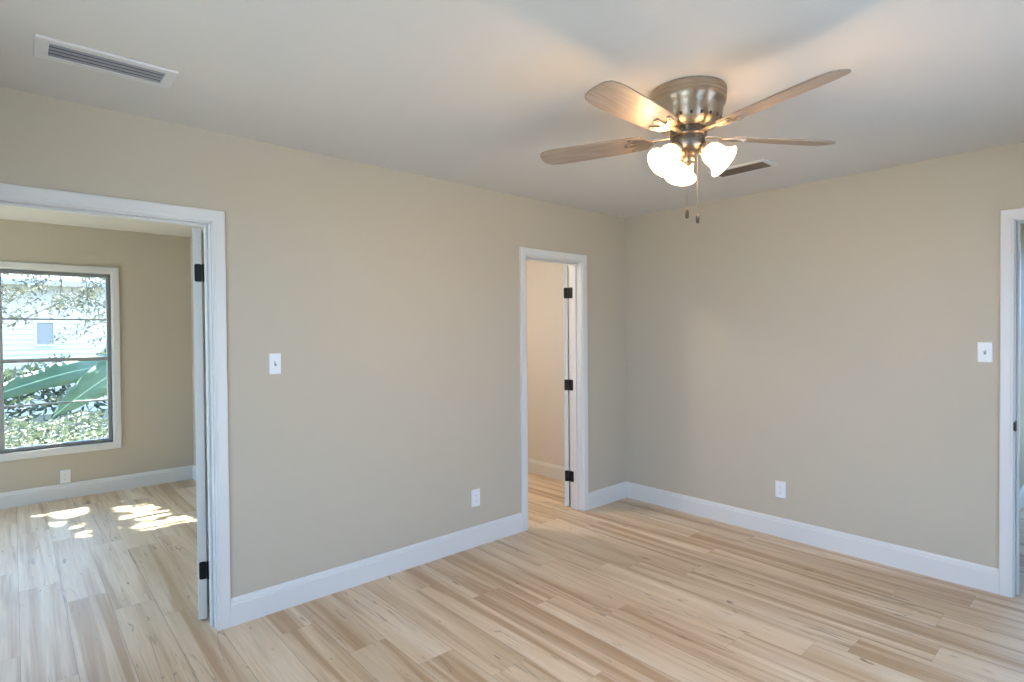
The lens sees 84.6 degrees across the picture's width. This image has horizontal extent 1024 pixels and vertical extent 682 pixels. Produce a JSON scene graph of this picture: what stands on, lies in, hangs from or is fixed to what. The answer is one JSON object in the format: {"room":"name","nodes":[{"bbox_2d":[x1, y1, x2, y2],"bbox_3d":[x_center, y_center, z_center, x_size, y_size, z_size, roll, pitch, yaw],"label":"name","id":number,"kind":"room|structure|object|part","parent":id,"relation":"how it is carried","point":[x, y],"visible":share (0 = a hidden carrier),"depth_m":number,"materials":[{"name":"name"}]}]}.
{"room":"empty bedroom","nodes":[
{"label":"empty bedroom","id":0,"kind":"room"},
{"bbox_2d":[0,219,193,492],"bbox_3d":[-5.017,0.208,4.186,4.900,2.440,0.120,-1,1,-42],"label":"wall","id":1,"kind":"structure","parent":0,"point":[155,269],"depth_m":5.38,"materials":[{"name":"beige paint"}]},
{"bbox_2d":[0,261,121,461],"bbox_3d":[-4.937,0.184,4.245,3.258,1.688,0.138,-1,1,-42],"label":"window","id":2,"kind":"structure","parent":1,"relation":"in","point":[111,275],"depth_m":5.11,"materials":[{"name":"white paint"}]},
{"bbox_2d":[60,470,70,483],"bbox_3d":[-3.987,1.211,5.022,0.073,0.116,0.008,-1,1,-42],"label":"wall outlet","id":3,"kind":"object","parent":1,"relation":"attached to","point":[65,475],"visible":1,"depth_m":5.02,"materials":[{"name":"white plastic"}]},
{"bbox_2d":[0,465,192,508],"bbox_3d":[-4.963,1.361,4.151,4.660,0.135,0.016,-1,1,-42],"label":"baseboard","id":4,"kind":"structure","parent":1,"relation":"attached to","point":[23,497],"depth_m":5.14,"materials":[{"name":"white paint"}]},
{"bbox_2d":[190,230,203,465],"bbox_3d":[-2.108,0.180,4.510,0.120,2.440,3.260,-1,1,-42],"label":"wall","id":5,"kind":"structure","parent":0,"point":[191,250],"depth_m":5.65,"materials":[{"name":"beige paint"}]},
{"bbox_2d":[192,465,195,480],"bbox_3d":[-2.150,1.333,4.481,0.016,0.135,3.260,-1,1,-42],"label":"baseboard","id":6,"kind":"structure","parent":5,"relation":"attached to","point":[194,466],"depth_m":5.64,"materials":[{"name":"white paint"}]},
{"bbox_2d":[0,87,625,597],"bbox_3d":[-1.823,0.206,2.503,7.440,2.440,0.120,-1,1,-42],"label":"wall","id":7,"kind":"structure","parent":0,"point":[388,299],"depth_m":3.24,"materials":[{"name":"beige paint"}]},
{"bbox_2d":[0,183,230,630],"bbox_3d":[-2.005,0.395,2.863,1.085,2.056,0.934,-1,1,-42],"label":"door frame","id":8,"kind":"structure","parent":7,"relation":"in","point":[209,260],"depth_m":2.76,"materials":[{"name":"white paint"}]},
{"bbox_3d":[-1.747,0.416,3.196,0.040,1.980,0.800,-1,1,-26],"label":"panel","id":9,"kind":"part","parent":8,"relation":"part of","materials":[{"name":"grey paint"}]},
{"bbox_2d":[269,353,280,374],"bbox_3d":[-1.233,0.118,2.933,0.061,0.111,0.019,-1,1,-42],"label":"light switch","id":10,"kind":"object","parent":7,"relation":"attached to","point":[274,358],"visible":1,"depth_m":2.93,"materials":[{"name":"white plastic"}]},
{"bbox_2d":[231,512,522,626],"bbox_3d":[-0.662,1.336,3.452,1.973,0.135,0.016,-1,1,-42],"label":"baseboard","id":11,"kind":"structure","parent":7,"relation":"attached to","point":[266,601],"depth_m":3.26,"materials":[{"name":"white paint"}]},
{"bbox_2d":[471,488,479,506],"bbox_3d":[-0.245,1.067,3.826,0.073,0.116,0.008,-1,1,-42],"label":"wall outlet","id":12,"kind":"object","parent":7,"relation":"attached to","point":[475,494],"visible":1,"depth_m":3.82,"materials":[{"name":"white plastic"}]},
{"bbox_2d":[519,247,588,530],"bbox_3d":[0.407,0.343,4.610,0.410,2.071,1.234,0,1,27],"label":"door frame","id":13,"kind":"structure","parent":7,"relation":"in","point":[575,295],"depth_m":4.55,"materials":[{"name":"white paint"}]},
{"bbox_3d":[0.481,0.365,4.943,0.036,1.995,0.600,0,1,6],"label":"panel","id":14,"kind":"part","parent":13,"relation":"part of","materials":[{"name":"grey paint"}]},
{"bbox_3d":[0.248,0.346,4.437,0.728,2.071,0.018,-1,1,-42],"label":"casing","id":15,"kind":"part","parent":13,"relation":"part of","materials":[{"name":"white paint"}]},
{"bbox_2d":[588,481,626,509],"bbox_3d":[0.815,1.305,4.765,0.526,0.135,0.016,-1,1,-42],"label":"baseboard","id":16,"kind":"structure","parent":7,"relation":"attached to","point":[603,496],"depth_m":4.75,"materials":[{"name":"white paint"}]},
{"bbox_2d":[0,0,1023,236],"bbox_3d":[-0.425,-1.099,3.475,10.860,0.120,7.270,-1,1,-42],"label":"ceiling","id":17,"kind":"structure","parent":0,"point":[466,92],"depth_m":2.17,"materials":[{"name":"white paint"}]},
{"bbox_2d":[34,34,177,88],"bbox_3d":[-1.464,-1.005,2.041,0.410,0.010,0.175,-1,1,-42],"label":"ceiling vent","id":18,"kind":"object","parent":17,"relation":"in","point":[45,47],"visible":1,"depth_m":2.02,"materials":[{"name":"white metal"}]},
{"bbox_2d":[540,69,850,223],"bbox_3d":[0.710,-0.756,2.300,1.234,0.548,1.267,-1,1,-42],"label":"ceiling fan","id":19,"kind":"object","parent":17,"relation":"hanging from","point":[684,110],"visible":1,"depth_m":2.24,"materials":[{"name":"silver metal"}]},
{"bbox_3d":[0.353,-0.850,2.524,0.477,0.034,0.134,0,1,26],"label":"blade","id":20,"kind":"part","parent":19,"relation":"part of","materials":[{"name":"brown wood"}]},
{"bbox_3d":[0.437,-0.844,2.034,0.134,0.034,0.477,0,1,44],"label":"blade","id":21,"kind":"part","parent":19,"relation":"part of","materials":[{"name":"brown wood"}]},
{"bbox_2d":[648,142,682,177],"bbox_3d":[0.627,-0.743,2.292,0.150,0.150,0.135,-1,1,-42],"label":"shade","id":22,"kind":"object","parent":19,"relation":"attached to","point":[663,161],"depth_m":2.31,"materials":[{"name":"white glass"}]},
{"bbox_2d":[665,156,695,185],"bbox_3d":[0.741,-0.747,2.465,0.138,0.150,0.138,-1,1,-42],"label":"shade","id":23,"kind":"object","parent":19,"relation":"attached to","point":[684,175],"depth_m":2.43,"materials":[{"name":"white glass"}]},
{"bbox_3d":[0.762,-0.654,2.311,0.003,0.268,0.003,-1,1,-42],"label":"pull chain","id":24,"kind":"part","parent":19,"relation":"part of","materials":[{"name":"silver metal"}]},
{"bbox_2d":[699,141,736,176],"bbox_3d":[0.834,-0.745,2.280,0.135,0.150,0.150,-1,1,-42],"label":"shade","id":25,"kind":"object","parent":19,"relation":"attached to","point":[717,156],"depth_m":2.27,"materials":[{"name":"white glass"}]},
{"bbox_3d":[0.929,-0.846,1.961,0.134,0.034,0.477,-1,1,-28],"label":"blade","id":26,"kind":"part","parent":19,"relation":"part of","materials":[{"name":"brown wood"}]},
{"bbox_3d":[1.150,-0.855,2.407,0.477,0.034,0.134,-1,1,-10],"label":"blade","id":27,"kind":"part","parent":19,"relation":"part of","materials":[{"name":"brown wood"}]},
{"bbox_2d":[707,159,776,177],"bbox_3d":[1.398,-1.047,3.427,0.170,0.012,0.355,-1,1,-42],"label":"ceiling vent","id":28,"kind":"object","parent":17,"relation":"in","point":[763,163],"visible":0.92,"depth_m":3.39,"materials":[{"name":"white metal"}]},
{"bbox_2d":[0,472,1023,681],"bbox_3d":[-0.405,1.401,3.511,10.740,0.001,7.150,-1,1,-42],"label":"floor","id":29,"kind":"structure","parent":0,"point":[102,587],"depth_m":2.93,"materials":[{"name":"wood"}]},
{"bbox_2d":[526,141,1023,568],"bbox_3d":[1.621,0.153,4.314,0.126,2.440,5.550,-1,1,-42],"label":"wall","id":30,"kind":"structure","parent":0,"point":[820,339],"depth_m":3.72,"materials":[{"name":"beige paint"}]},
{"bbox_2d":[528,459,564,480],"bbox_3d":[0.365,1.296,5.647,0.016,0.135,1.660,-1,1,-42],"label":"baseboard","id":31,"kind":"structure","parent":30,"relation":"attached to","point":[534,466],"depth_m":5.66,"materials":[{"name":"white paint"}]},
{"bbox_2d":[775,480,785,498],"bbox_3d":[1.884,1.042,3.947,0.008,0.116,0.073,-1,1,-42],"label":"wall outlet","id":32,"kind":"object","parent":30,"relation":"attached to","point":[780,486],"visible":1,"depth_m":3.94,"materials":[{"name":"white plastic"}]},
{"bbox_2d":[627,482,998,593],"bbox_3d":[1.831,1.308,4.007,0.016,0.135,2.499,-1,1,-42],"label":"baseboard","id":33,"kind":"structure","parent":30,"relation":"attached to","point":[978,576],"depth_m":3.69,"materials":[{"name":"white paint"}]},
{"bbox_2d":[977,342,992,362],"bbox_3d":[2.607,0.062,3.102,0.019,0.112,0.067,-1,1,-42],"label":"light switch","id":34,"kind":"object","parent":30,"relation":"attached to","point":[984,349],"visible":1,"depth_m":3.10,"materials":[{"name":"white plastic"}]},
{"bbox_2d":[999,207,1023,597],"bbox_3d":[3.019,0.340,2.748,0.158,2.088,0.951,-1,1,-42],"label":"door frame","id":35,"kind":"structure","parent":30,"relation":"in","point":[1011,220],"depth_m":3.03,"materials":[{"name":"white paint"}]},
{"bbox_3d":[2.703,0.457,3.022,0.045,0.057,0.009,-1,1,-42],"label":"strike plate","id":36,"kind":"part","parent":35,"relation":"part of","materials":[{"name":"black metal"}]},
{"bbox_2d":[1020,224,1023,488],"bbox_3d":[3.842,0.134,4.394,3.300,2.440,0.120,-1,1,-42],"label":"wall","id":37,"kind":"structure","parent":0,"point":[1022,225],"depth_m":4.64,"materials":[{"name":"beige paint"}]},
{"bbox_2d":[1020,485,1023,508],"bbox_3d":[3.851,1.287,4.320,3.180,0.135,0.016,-1,1,-42],"label":"baseboard","id":38,"kind":"structure","parent":37,"relation":"attached to","point":[1022,487],"depth_m":4.59,"materials":[{"name":"white paint"}]},
{"label":"outside","id":39,"kind":"structure","parent":0,"visible":0},
{"bbox_2d":[4,411,107,447],"bbox_3d":[-0.651,1.710,6.820,80.000,0.190,85.000,-1,1,-42],"label":"ground","id":40,"kind":"structure","parent":39,"point":[40,418],"depth_m":11.08,"materials":[{"name":"green plant"}]},
{"bbox_2d":[1,274,105,347],"bbox_3d":[-5.905,-0.745,6.309,5.262,5.040,6.429,-1,1,-42],"label":"shade tree","id":41,"kind":"object","parent":40,"relation":"on","point":[93,296],"visible":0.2,"depth_m":8.02,"materials":[{"name":"green plant"}]},
{"bbox_2d":[1,273,106,417],"bbox_3d":[-15.360,-0.453,11.123,12.600,4.250,6.000,-1,1,-42],"label":"house","id":42,"kind":"structure","parent":40,"relation":"on","point":[30,342],"depth_m":12.32,"materials":[{"name":"beige"}]},
{"bbox_3d":[-10.220,-0.161,12.318,0.290,0.480,0.004,-1,1,-42],"label":"pane","id":43,"kind":"part","parent":42,"relation":"part of","materials":[{"name":"grey"}]},
{"bbox_2d":[3,348,106,431],"bbox_3d":[-11.283,0.867,8.237,18.178,1.773,2.879,-1,1,-42],"label":"hedge","id":44,"kind":"object","parent":40,"relation":"on","point":[8,374],"visible":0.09,"depth_m":10.23,"materials":[{"name":"green plant"}]},
{"bbox_2d":[4,354,106,416],"bbox_3d":[-4.702,0.780,7.620,0.559,1.723,4.283,0,1,31],"label":"banana plant","id":45,"kind":"object","parent":40,"relation":"on","point":[90,377],"visible":0.3,"depth_m":6.70,"materials":[{"name":"green plant"}]}
]}

